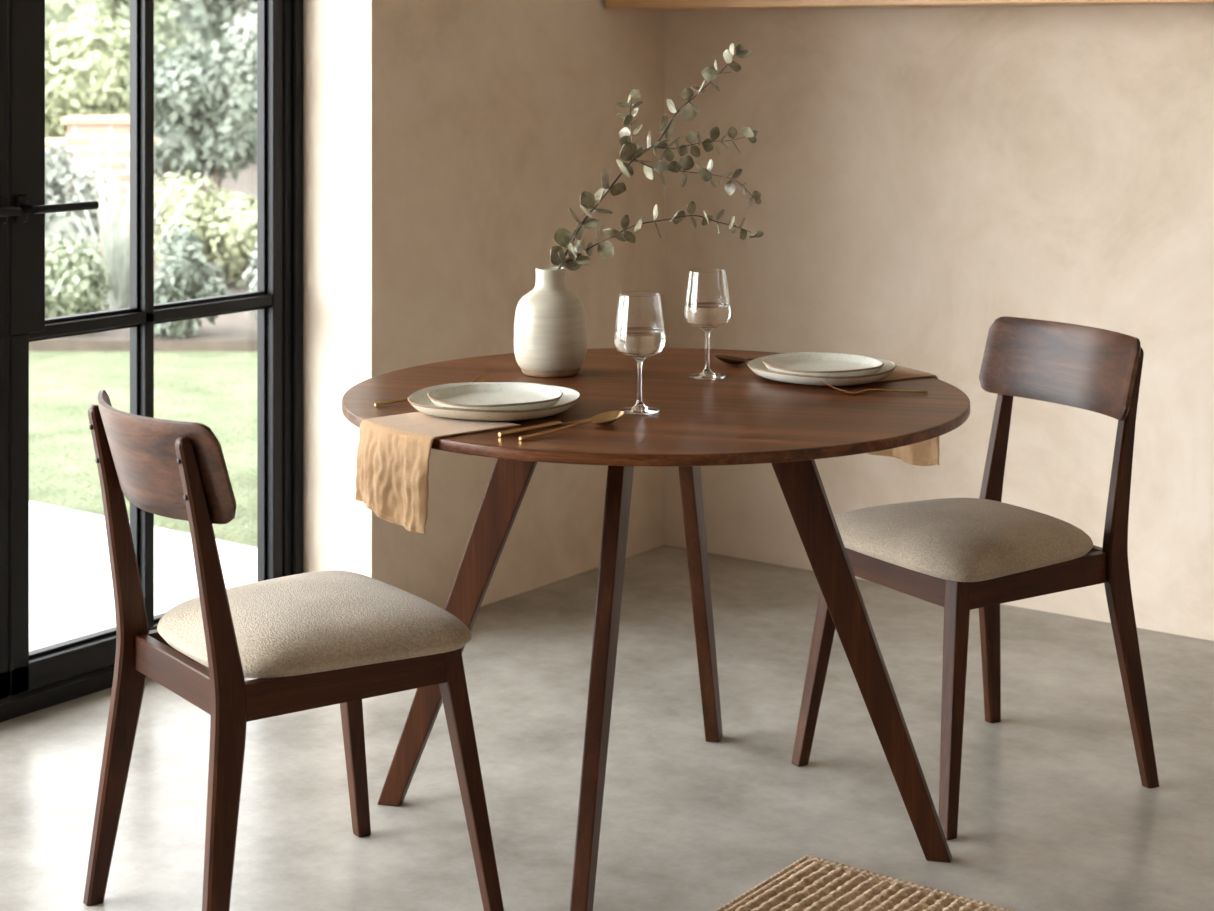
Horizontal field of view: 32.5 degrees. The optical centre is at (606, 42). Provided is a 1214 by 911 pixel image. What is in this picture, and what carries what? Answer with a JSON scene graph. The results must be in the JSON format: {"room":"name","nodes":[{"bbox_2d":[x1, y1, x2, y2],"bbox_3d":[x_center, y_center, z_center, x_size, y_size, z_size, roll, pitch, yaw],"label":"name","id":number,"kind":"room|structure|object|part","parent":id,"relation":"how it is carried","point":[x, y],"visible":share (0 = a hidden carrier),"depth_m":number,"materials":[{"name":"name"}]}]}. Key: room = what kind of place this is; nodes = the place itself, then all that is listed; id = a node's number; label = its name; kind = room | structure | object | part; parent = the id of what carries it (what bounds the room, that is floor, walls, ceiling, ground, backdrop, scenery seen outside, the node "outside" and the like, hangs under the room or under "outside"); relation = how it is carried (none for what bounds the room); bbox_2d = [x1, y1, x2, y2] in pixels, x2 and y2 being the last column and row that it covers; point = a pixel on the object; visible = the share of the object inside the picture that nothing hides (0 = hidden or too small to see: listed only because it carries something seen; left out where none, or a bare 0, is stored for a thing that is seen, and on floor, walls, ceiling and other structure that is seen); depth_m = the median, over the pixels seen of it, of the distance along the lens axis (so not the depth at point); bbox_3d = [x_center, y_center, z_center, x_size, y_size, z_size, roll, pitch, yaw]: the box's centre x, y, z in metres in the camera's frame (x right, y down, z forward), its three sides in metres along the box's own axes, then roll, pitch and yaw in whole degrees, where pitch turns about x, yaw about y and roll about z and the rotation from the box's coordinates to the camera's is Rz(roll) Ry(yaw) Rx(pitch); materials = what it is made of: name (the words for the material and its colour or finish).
{"room":"dining room","nodes":[
{"label":"dining room","id":0,"kind":"room"},
{"bbox_2d":[303,0,663,608],"bbox_3d":[-2.111,0.041,2.804,0.308,2.620,7.589,0,0,37],"label":"wall","id":1,"kind":"structure","parent":0,"point":[448,144],"depth_m":4.92,"materials":[{"name":"paint"}]},
{"bbox_2d":[0,0,21,698],"bbox_3d":[-1.418,0.196,3.853,0.113,2.226,0.756,0,0,37],"label":"door","id":2,"kind":"structure","parent":1,"relation":"in","point":[5,210],"depth_m":4.15,"materials":[{"name":"black metal"}]},
{"bbox_3d":[-1.442,0.196,3.872,0.052,2.226,0.756,0,0,37],"label":"frame","id":3,"kind":"part","parent":2,"relation":"part of","materials":[{"name":"black metal"}]},
{"bbox_3d":[-1.226,0.333,4.069,0.061,0.056,0.164,0,0,37],"label":"handle","id":4,"kind":"part","parent":2,"relation":"part of","materials":[{"name":"black metal"}]},
{"bbox_2d":[7,0,281,695],"bbox_3d":[-0.965,0.196,4.465,0.113,2.226,0.756,0,0,37],"label":"door","id":5,"kind":"structure","parent":1,"relation":"in","point":[28,670],"depth_m":4.45,"materials":[{"name":"black metal"}]},
{"bbox_3d":[-1.115,0.333,4.218,0.061,0.056,0.164,0,0,37],"label":"handle","id":6,"kind":"part","parent":5,"relation":"part of","materials":[{"name":"black metal"}]},
{"bbox_2d":[0,0,302,721],"bbox_3d":[-1.948,0.191,3.201,0.097,2.320,4.061,0,0,37],"label":"trim","id":7,"kind":"structure","parent":1,"relation":"attached to","point":[24,703],"depth_m":4.78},
{"bbox_2d":[0,545,1213,910],"bbox_3d":[0.123,1.411,1.022,6.020,0.120,7.789,0,0,37],"label":"floor","id":8,"kind":"structure","parent":0,"point":[1056,813],"depth_m":3.81,"materials":[{"name":"concrete"}]},
{"bbox_2d":[83,390,503,910],"bbox_3d":[-0.506,0.945,3.227,0.543,0.811,0.446,0,0,-36],"label":"dining chair","id":9,"kind":"object","parent":8,"relation":"on","point":[310,640],"visible":1,"depth_m":3.13,"materials":[{"name":"brown wood"}]},
{"bbox_3d":[-0.774,0.955,3.263,0.100,0.790,0.073,0,0,-36],"label":"leg","id":10,"kind":"part","parent":9,"relation":"part of","materials":[{"name":"brown wood"}]},
{"bbox_3d":[-0.684,0.617,3.097,0.102,0.154,0.402,0,0,-36],"label":"backrest","id":11,"kind":"part","parent":9,"relation":"part of","materials":[{"name":"brown wood"}]},
{"bbox_3d":[-0.587,0.954,3.375,0.351,0.054,0.020,0,0,-38],"label":"rail","id":12,"kind":"part","parent":9,"relation":"part of","materials":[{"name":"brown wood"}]},
{"bbox_3d":[-0.638,0.954,3.131,0.020,0.054,0.316,0,0,-36],"label":"rail","id":13,"kind":"part","parent":9,"relation":"part of","materials":[{"name":"brown wood"}]},
{"bbox_3d":[-0.555,0.955,2.961,0.100,0.790,0.073,0,0,-36],"label":"leg","id":14,"kind":"part","parent":9,"relation":"part of","materials":[{"name":"brown wood"}]},
{"bbox_2d":[157,570,470,677],"bbox_3d":[-0.473,0.893,3.250,0.407,0.067,0.430,0,0,-36],"label":"seat cushion","id":15,"kind":"object","parent":9,"relation":"on","point":[329,623],"depth_m":3.14,"materials":[{"name":"fabric"}]},
{"bbox_3d":[-0.390,0.954,3.103,0.351,0.054,0.020,0,0,-34],"label":"rail","id":16,"kind":"part","parent":9,"relation":"part of","materials":[{"name":"brown wood"}]},
{"bbox_3d":[-0.429,1.139,3.509,0.043,0.424,0.111,0,0,24],"label":"leg","id":17,"kind":"part","parent":9,"relation":"part of","materials":[{"name":"brown wood"}]},
{"bbox_3d":[-0.213,1.139,3.211,0.111,0.424,0.043,0,0,-6],"label":"leg","id":18,"kind":"part","parent":9,"relation":"part of","materials":[{"name":"brown wood"}]},
{"bbox_2d":[342,348,969,910],"bbox_3d":[0.082,0.976,3.568,1.066,0.750,1.066,0,0,15],"label":"dining table","id":19,"kind":"object","parent":8,"relation":"on","point":[742,417],"visible":0.79,"depth_m":3.46,"materials":[{"name":"brown wood"}]},
{"bbox_2d":[374,372,493,406],"bbox_3d":[-0.293,0.585,3.514,0.246,0.030,0.028,0,0,-43],"label":"fork","id":20,"kind":"object","parent":19,"relation":"on","point":[406,398],"visible":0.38,"depth_m":3.46,"materials":[{"name":"gold metal"}]},
{"bbox_3d":[-0.331,0.594,3.478,0.141,0.011,0.009,0,0,-43],"label":"handle","id":21,"kind":"part","parent":20,"relation":"part of","materials":[{"name":"gold metal"}]},
{"bbox_2d":[355,412,520,533],"bbox_3d":[-0.274,0.669,3.273,0.193,0.145,0.201,0,0,-40],"label":"napkin","id":22,"kind":"object","parent":19,"relation":"on","point":[393,451],"visible":0.89,"depth_m":3.21,"materials":[{"name":"beige fabric"}]},
{"bbox_2d":[408,382,580,420],"bbox_3d":[-0.183,0.585,3.385,0.279,0.025,0.277,0,0,14],"label":"dinner plate","id":23,"kind":"object","parent":22,"relation":"on","point":[419,399],"visible":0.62,"depth_m":3.29,"materials":[{"name":"ceramic"}]},
{"bbox_2d":[427,382,562,409],"bbox_3d":[-0.180,0.577,3.370,0.218,0.022,0.222,0,0,29],"label":"plate","id":24,"kind":"object","parent":23,"relation":"on","point":[491,395],"visible":0.87,"depth_m":3.41,"materials":[{"name":"ceramic"}]},
{"bbox_3d":[-0.243,0.985,3.656,0.335,0.732,0.027,0,0,15],"label":"leg","id":25,"kind":"part","parent":19,"relation":"part of","materials":[{"name":"brown wood"}]},
{"bbox_2d":[498,418,589,436],"bbox_3d":[-0.089,0.596,3.244,0.012,0.008,0.216,0,0,43],"label":"table knife","id":26,"kind":"object","parent":19,"relation":"on","point":[555,423],"visible":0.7,"depth_m":3.22,"materials":[{"name":"gold metal"}]},
{"bbox_3d":[-0.118,0.596,3.215,0.008,0.008,0.134,0,0,43],"label":"handle","id":27,"kind":"part","parent":26,"relation":"part of","materials":[{"name":"gold metal"}]},
{"bbox_3d":[-0.044,0.598,3.292,0.012,0.004,0.084,0,0,43],"label":"blade","id":28,"kind":"part","parent":26,"relation":"part of","materials":[{"name":"gold metal"}]},
{"bbox_2d":[514,266,586,376],"bbox_3d":[-0.103,0.505,3.780,0.134,0.192,0.134,0,0,37],"label":"vase","id":29,"kind":"object","parent":19,"relation":"on","point":[550,324],"visible":1,"depth_m":3.73,"materials":[{"name":"beige ceramic"}]},
{"bbox_2d":[550,43,760,270],"bbox_3d":[0.079,0.281,3.812,0.401,0.561,0.244,0,0,6],"label":"branch","id":30,"kind":"object","parent":29,"relation":"in","point":[563,237],"visible":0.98,"depth_m":3.79,"materials":[{"name":"green plant"}]},
{"bbox_2d":[558,201,763,268],"bbox_3d":[0.078,0.416,3.716,0.410,0.270,0.074,0,0,17],"label":"branch","id":31,"kind":"object","parent":29,"relation":"in","point":[605,248],"visible":0.99,"depth_m":3.72,"materials":[{"name":"green plant"}]},
{"bbox_2d":[519,410,623,439],"bbox_3d":[-0.055,0.591,3.217,0.045,0.017,0.218,0,0,45],"label":"spoon","id":32,"kind":"object","parent":19,"relation":"on","point":[606,418],"visible":1,"depth_m":3.25,"materials":[{"name":"gold metal"}]},
{"bbox_3d":[-0.075,0.594,3.196,0.010,0.012,0.160,0,0,45],"label":"handle","id":33,"kind":"part","parent":32,"relation":"part of","materials":[{"name":"gold metal"}]},
{"bbox_2d":[590,410,623,424],"bbox_3d":[0.000,0.591,3.273,0.045,0.017,0.062,0,0,45],"label":"bowl","id":34,"kind":"object","parent":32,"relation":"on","point":[606,418],"depth_m":3.28,"materials":[{"name":"gold metal"}]},
{"bbox_3d":[-0.005,0.985,3.244,0.027,0.732,0.335,0,0,15],"label":"leg","id":35,"kind":"part","parent":19,"relation":"part of","materials":[{"name":"brown wood"}]},
{"bbox_2d":[614,292,665,413],"bbox_3d":[0.053,0.505,3.393,0.084,0.191,0.084,0,0,37],"label":"wine glass","id":36,"kind":"object","parent":19,"relation":"on","point":[639,331],"visible":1,"depth_m":3.36,"materials":[{"name":"clear glass"}]},
{"bbox_3d":[0.170,0.985,3.893,0.027,0.732,0.335,0,0,15],"label":"leg","id":37,"kind":"part","parent":19,"relation":"part of","materials":[{"name":"brown wood"}]},
{"bbox_2d":[684,269,730,379],"bbox_3d":[0.180,0.505,3.741,0.084,0.191,0.084,0,0,14],"label":"wine glass","id":38,"kind":"object","parent":19,"relation":"on","point":[707,307],"visible":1,"depth_m":3.71,"materials":[{"name":"clear glass"}]},
{"bbox_2d":[714,355,755,364],"bbox_3d":[0.309,0.591,3.880,0.218,0.017,0.045,0,0,0],"label":"spoon","id":39,"kind":"object","parent":19,"relation":"on","point":[731,360],"visible":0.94,"depth_m":3.87,"materials":[{"name":"brown wood"}]},
{"bbox_3d":[0.407,0.985,3.481,0.335,0.732,0.027,0,0,15],"label":"leg","id":40,"kind":"part","parent":19,"relation":"part of","materials":[{"name":"brown wood"}]},
{"bbox_2d":[820,381,926,393],"bbox_3d":[0.457,0.589,3.560,0.184,0.022,0.021,0,0,-3],"label":"fork","id":41,"kind":"object","parent":19,"relation":"on","point":[841,390],"visible":1,"depth_m":3.56,"materials":[{"name":"gold metal"}]},
{"bbox_3d":[0.496,0.596,3.562,0.106,0.008,0.007,0,0,-3],"label":"handle","id":42,"kind":"part","parent":41,"relation":"part of","materials":[{"name":"gold metal"}]},
{"bbox_2d":[867,366,939,465],"bbox_3d":[0.481,0.685,3.800,0.192,0.178,0.217,0,0,-30],"label":"napkin","id":43,"kind":"object","parent":19,"relation":"on","point":[924,453],"visible":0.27,"depth_m":3.80,"materials":[{"name":"beige fabric"}]},
{"bbox_2d":[747,352,896,385],"bbox_3d":[0.384,0.585,3.723,0.266,0.024,0.268,0,0,6],"label":"dinner plate","id":44,"kind":"object","parent":43,"relation":"on","point":[757,366],"visible":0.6,"depth_m":3.62,"materials":[{"name":"ceramic"}]},
{"bbox_2d":[762,353,883,375],"bbox_3d":[0.385,0.578,3.707,0.216,0.022,0.211,0,0,-7],"label":"plate","id":45,"kind":"object","parent":44,"relation":"on","point":[815,364],"visible":0.84,"depth_m":3.75,"materials":[{"name":"ceramic"}]},
{"bbox_2d":[715,855,1012,910],"bbox_3d":[0.559,1.341,2.786,1.148,0.018,0.778,0,0,37],"label":"jute rug","id":46,"kind":"object","parent":8,"relation":"on","point":[811,883],"visible":1,"depth_m":3.27,"materials":[{"name":"beige wicker"}]},
{"bbox_2d":[792,316,1158,839],"bbox_3d":[0.691,0.945,3.849,0.543,0.811,0.446,0,0,-31],"label":"dining chair","id":47,"kind":"object","parent":8,"relation":"on","point":[960,556],"visible":0.98,"depth_m":3.78,"materials":[{"name":"brown wood"}]},
{"bbox_3d":[0.401,1.139,3.888,0.111,0.424,0.043,0,0,-1],"label":"leg","id":48,"kind":"part","parent":47,"relation":"part of","materials":[{"name":"brown wood"}]},
{"bbox_3d":[0.517,0.954,3.743,0.020,0.054,0.320,0,0,-31],"label":"rail","id":49,"kind":"part","parent":47,"relation":"part of","materials":[{"name":"brown wood"}]},
{"bbox_3d":[0.593,1.139,3.574,0.043,0.424,0.111,0,0,28],"label":"leg","id":50,"kind":"part","parent":47,"relation":"part of","materials":[{"name":"brown wood"}]},
{"bbox_2d":[834,498,1092,581],"bbox_3d":[0.657,0.893,3.828,0.407,0.067,0.430,0,0,-31],"label":"seat cushion","id":51,"kind":"object","parent":47,"relation":"on","point":[943,539],"depth_m":3.71,"materials":[{"name":"fabric"}]},
{"bbox_3d":[0.762,0.955,4.111,0.100,0.790,0.073,0,0,-31],"label":"leg","id":52,"kind":"part","parent":47,"relation":"part of","materials":[{"name":"brown wood"}]},
{"bbox_3d":[0.761,0.954,3.695,0.351,0.054,0.020,0,0,-33],"label":"rail","id":53,"kind":"part","parent":47,"relation":"part of","materials":[{"name":"brown wood"}]},
{"bbox_3d":[0.880,0.617,3.964,0.102,0.154,0.402,0,0,-31],"label":"backrest","id":54,"kind":"part","parent":47,"relation":"part of","materials":[{"name":"brown wood"}]},
{"bbox_3d":[0.831,0.954,3.934,0.020,0.054,0.316,0,0,-31],"label":"rail","id":55,"kind":"part","parent":47,"relation":"part of","materials":[{"name":"brown wood"}]},
{"bbox_3d":[0.956,0.955,3.792,0.100,0.790,0.073,0,0,-31],"label":"leg","id":56,"kind":"part","parent":47,"relation":"part of","materials":[{"name":"brown wood"}]},
{"bbox_2d":[664,4,1213,640],"bbox_3d":[2.428,0.041,4.038,5.512,2.620,0.200,0,0,37],"label":"wall","id":57,"kind":"structure","parent":0,"point":[925,178],"depth_m":5.06,"materials":[{"name":"paint"}]},
{"bbox_2d":[605,0,1213,9],"bbox_3d":[1.524,-0.130,4.404,3.600,0.085,0.282,0,0,37],"label":"floating shelf","id":58,"kind":"object","parent":57,"relation":"attached to","point":[609,4],"visible":1,"depth_m":4.97,"materials":[{"name":"brown wood"}]},
{"label":"outside","id":59,"kind":"structure","parent":0,"visible":0},
{"bbox_2d":[29,501,256,650],"bbox_3d":[-7.230,1.491,4.118,9.480,0.220,10.000,0,0,37],"label":"patio","id":60,"kind":"structure","parent":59,"point":[71,594],"depth_m":5.43,"materials":[{"name":"white concrete"}]},
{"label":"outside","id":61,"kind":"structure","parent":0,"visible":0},
{"bbox_2d":[29,351,256,547],"bbox_3d":[-5.145,1.501,26.229,32.480,0.200,28.000,0,0,37],"label":"lawn","id":62,"kind":"structure","parent":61,"point":[217,390],"depth_m":7.91,"materials":[{"name":"green plant"}]},
{"bbox_2d":[29,158,256,350],"bbox_3d":[-6.000,1.401,19.225,18.000,0.100,19.550,0,0,0],"label":"planting bed","id":63,"kind":"object","parent":62,"relation":"on","point":[233,331],"depth_m":9.57,"materials":[{"name":"soil"}]},
{"bbox_2d":[45,139,112,278],"bbox_3d":[-3.238,0.957,11.882,0.860,0.932,0.659,0,0,-24],"label":"shrub","id":64,"kind":"object","parent":63,"relation":"on","point":[59,181],"visible":0.23,"depth_m":11.87,"materials":[{"name":"green plant"}]},
{"bbox_3d":[-3.203,1.108,11.898,0.240,0.630,0.241,0,0,-27],"label":"stem","id":65,"kind":"part","parent":64,"relation":"part of","materials":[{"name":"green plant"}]},
{"bbox_2d":[45,235,114,332],"bbox_3d":[-2.555,1.154,9.630,0.497,0.535,0.450,0,0,10],"label":"shrub","id":66,"kind":"object","parent":63,"relation":"on","point":[78,285],"visible":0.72,"depth_m":9.54,"materials":[{"name":"green plant"}]},
{"bbox_3d":[-2.548,1.241,9.599,0.143,0.360,0.143,0,0,22],"label":"stem","id":67,"kind":"part","parent":66,"relation":"part of","materials":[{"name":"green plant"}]},
{"bbox_2d":[45,4,129,137],"bbox_3d":[-4.052,0.565,15.658,1.191,1.715,1.091,0,0,37],"label":"tree","id":68,"kind":"object","parent":63,"relation":"on","point":[87,71],"visible":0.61,"depth_m":15.38,"materials":[{"name":"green plant"}]},
{"bbox_2d":[45,116,157,260],"bbox_3d":[-4.380,0.931,13.010,3.080,0.940,0.340,0,0,0],"label":"wall","id":69,"kind":"structure","parent":63,"relation":"on","point":[112,133],"depth_m":12.87,"materials":[{"name":"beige brick"}]},
{"bbox_2d":[45,0,193,137],"bbox_3d":[-4.999,-0.240,19.662,2.518,3.326,2.474,0,0,37],"label":"tree","id":70,"kind":"object","parent":63,"relation":"on","point":[57,12],"visible":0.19,"depth_m":18.92,"materials":[{"name":"green plant"}]},
{"bbox_2d":[45,132,205,309],"bbox_3d":[-2.428,0.899,10.508,0.872,0.924,0.809,0,0,10],"label":"spiky plant","id":71,"kind":"object","parent":63,"relation":"on","point":[113,232],"visible":0.49,"depth_m":10.37,"materials":[{"name":"green plant"}]},
{"bbox_2d":[126,32,256,196],"bbox_3d":[-2.735,0.672,14.160,1.047,1.503,1.075,0,0,-39],"label":"tree","id":72,"kind":"object","parent":63,"relation":"on","point":[205,99],"visible":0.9,"depth_m":13.88,"materials":[{"name":"green plant"}]},
{"bbox_3d":[-2.700,0.911,14.095,0.328,1.024,0.326,0,0,5],"label":"stem","id":73,"kind":"part","parent":72,"relation":"part of","materials":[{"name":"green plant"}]},
{"bbox_2d":[154,223,230,339],"bbox_3d":[-1.959,1.129,9.631,0.403,0.584,0.443,0,0,37],"label":"shrub","id":74,"kind":"object","parent":63,"relation":"on","point":[180,276],"visible":0.7,"depth_m":9.52,"materials":[{"name":"green plant"}]},
{"bbox_2d":[154,170,256,286],"bbox_3d":[-2.100,1.065,11.476,0.945,0.718,0.887,0,0,37],"label":"flowering shrub","id":75,"kind":"object","parent":63,"relation":"on","point":[227,226],"visible":0.63,"depth_m":11.26,"materials":[{"name":"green plant"}]},
{"bbox_3d":[-2.203,1.193,11.502,0.263,0.462,0.264,0,0,30],"label":"stem","id":76,"kind":"part","parent":75,"relation":"part of","materials":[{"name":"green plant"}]},
{"bbox_2d":[164,0,256,163],"bbox_3d":[-4.113,-0.246,23.226,2.714,3.334,2.695,0,0,37],"label":"tree","id":77,"kind":"object","parent":63,"relation":"on","point":[204,19],"visible":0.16,"depth_m":22.43,"materials":[{"name":"green plant"}]},
{"bbox_2d":[220,1,256,170],"bbox_3d":[-2.571,0.544,16.336,0.961,1.757,0.962,0,0,37],"label":"shrub","id":78,"kind":"object","parent":63,"relation":"on","point":[249,24],"visible":0.08,"depth_m":16.17,"materials":[{"name":"green plant"}]},
{"bbox_2d":[237,243,256,320],"bbox_3d":[-1.460,1.159,9.582,0.471,0.524,0.468,0,0,-16],"label":"shrub","id":79,"kind":"object","parent":63,"relation":"on","point":[252,270],"visible":0.03,"depth_m":9.60,"materials":[{"name":"green plant"}]}
]}

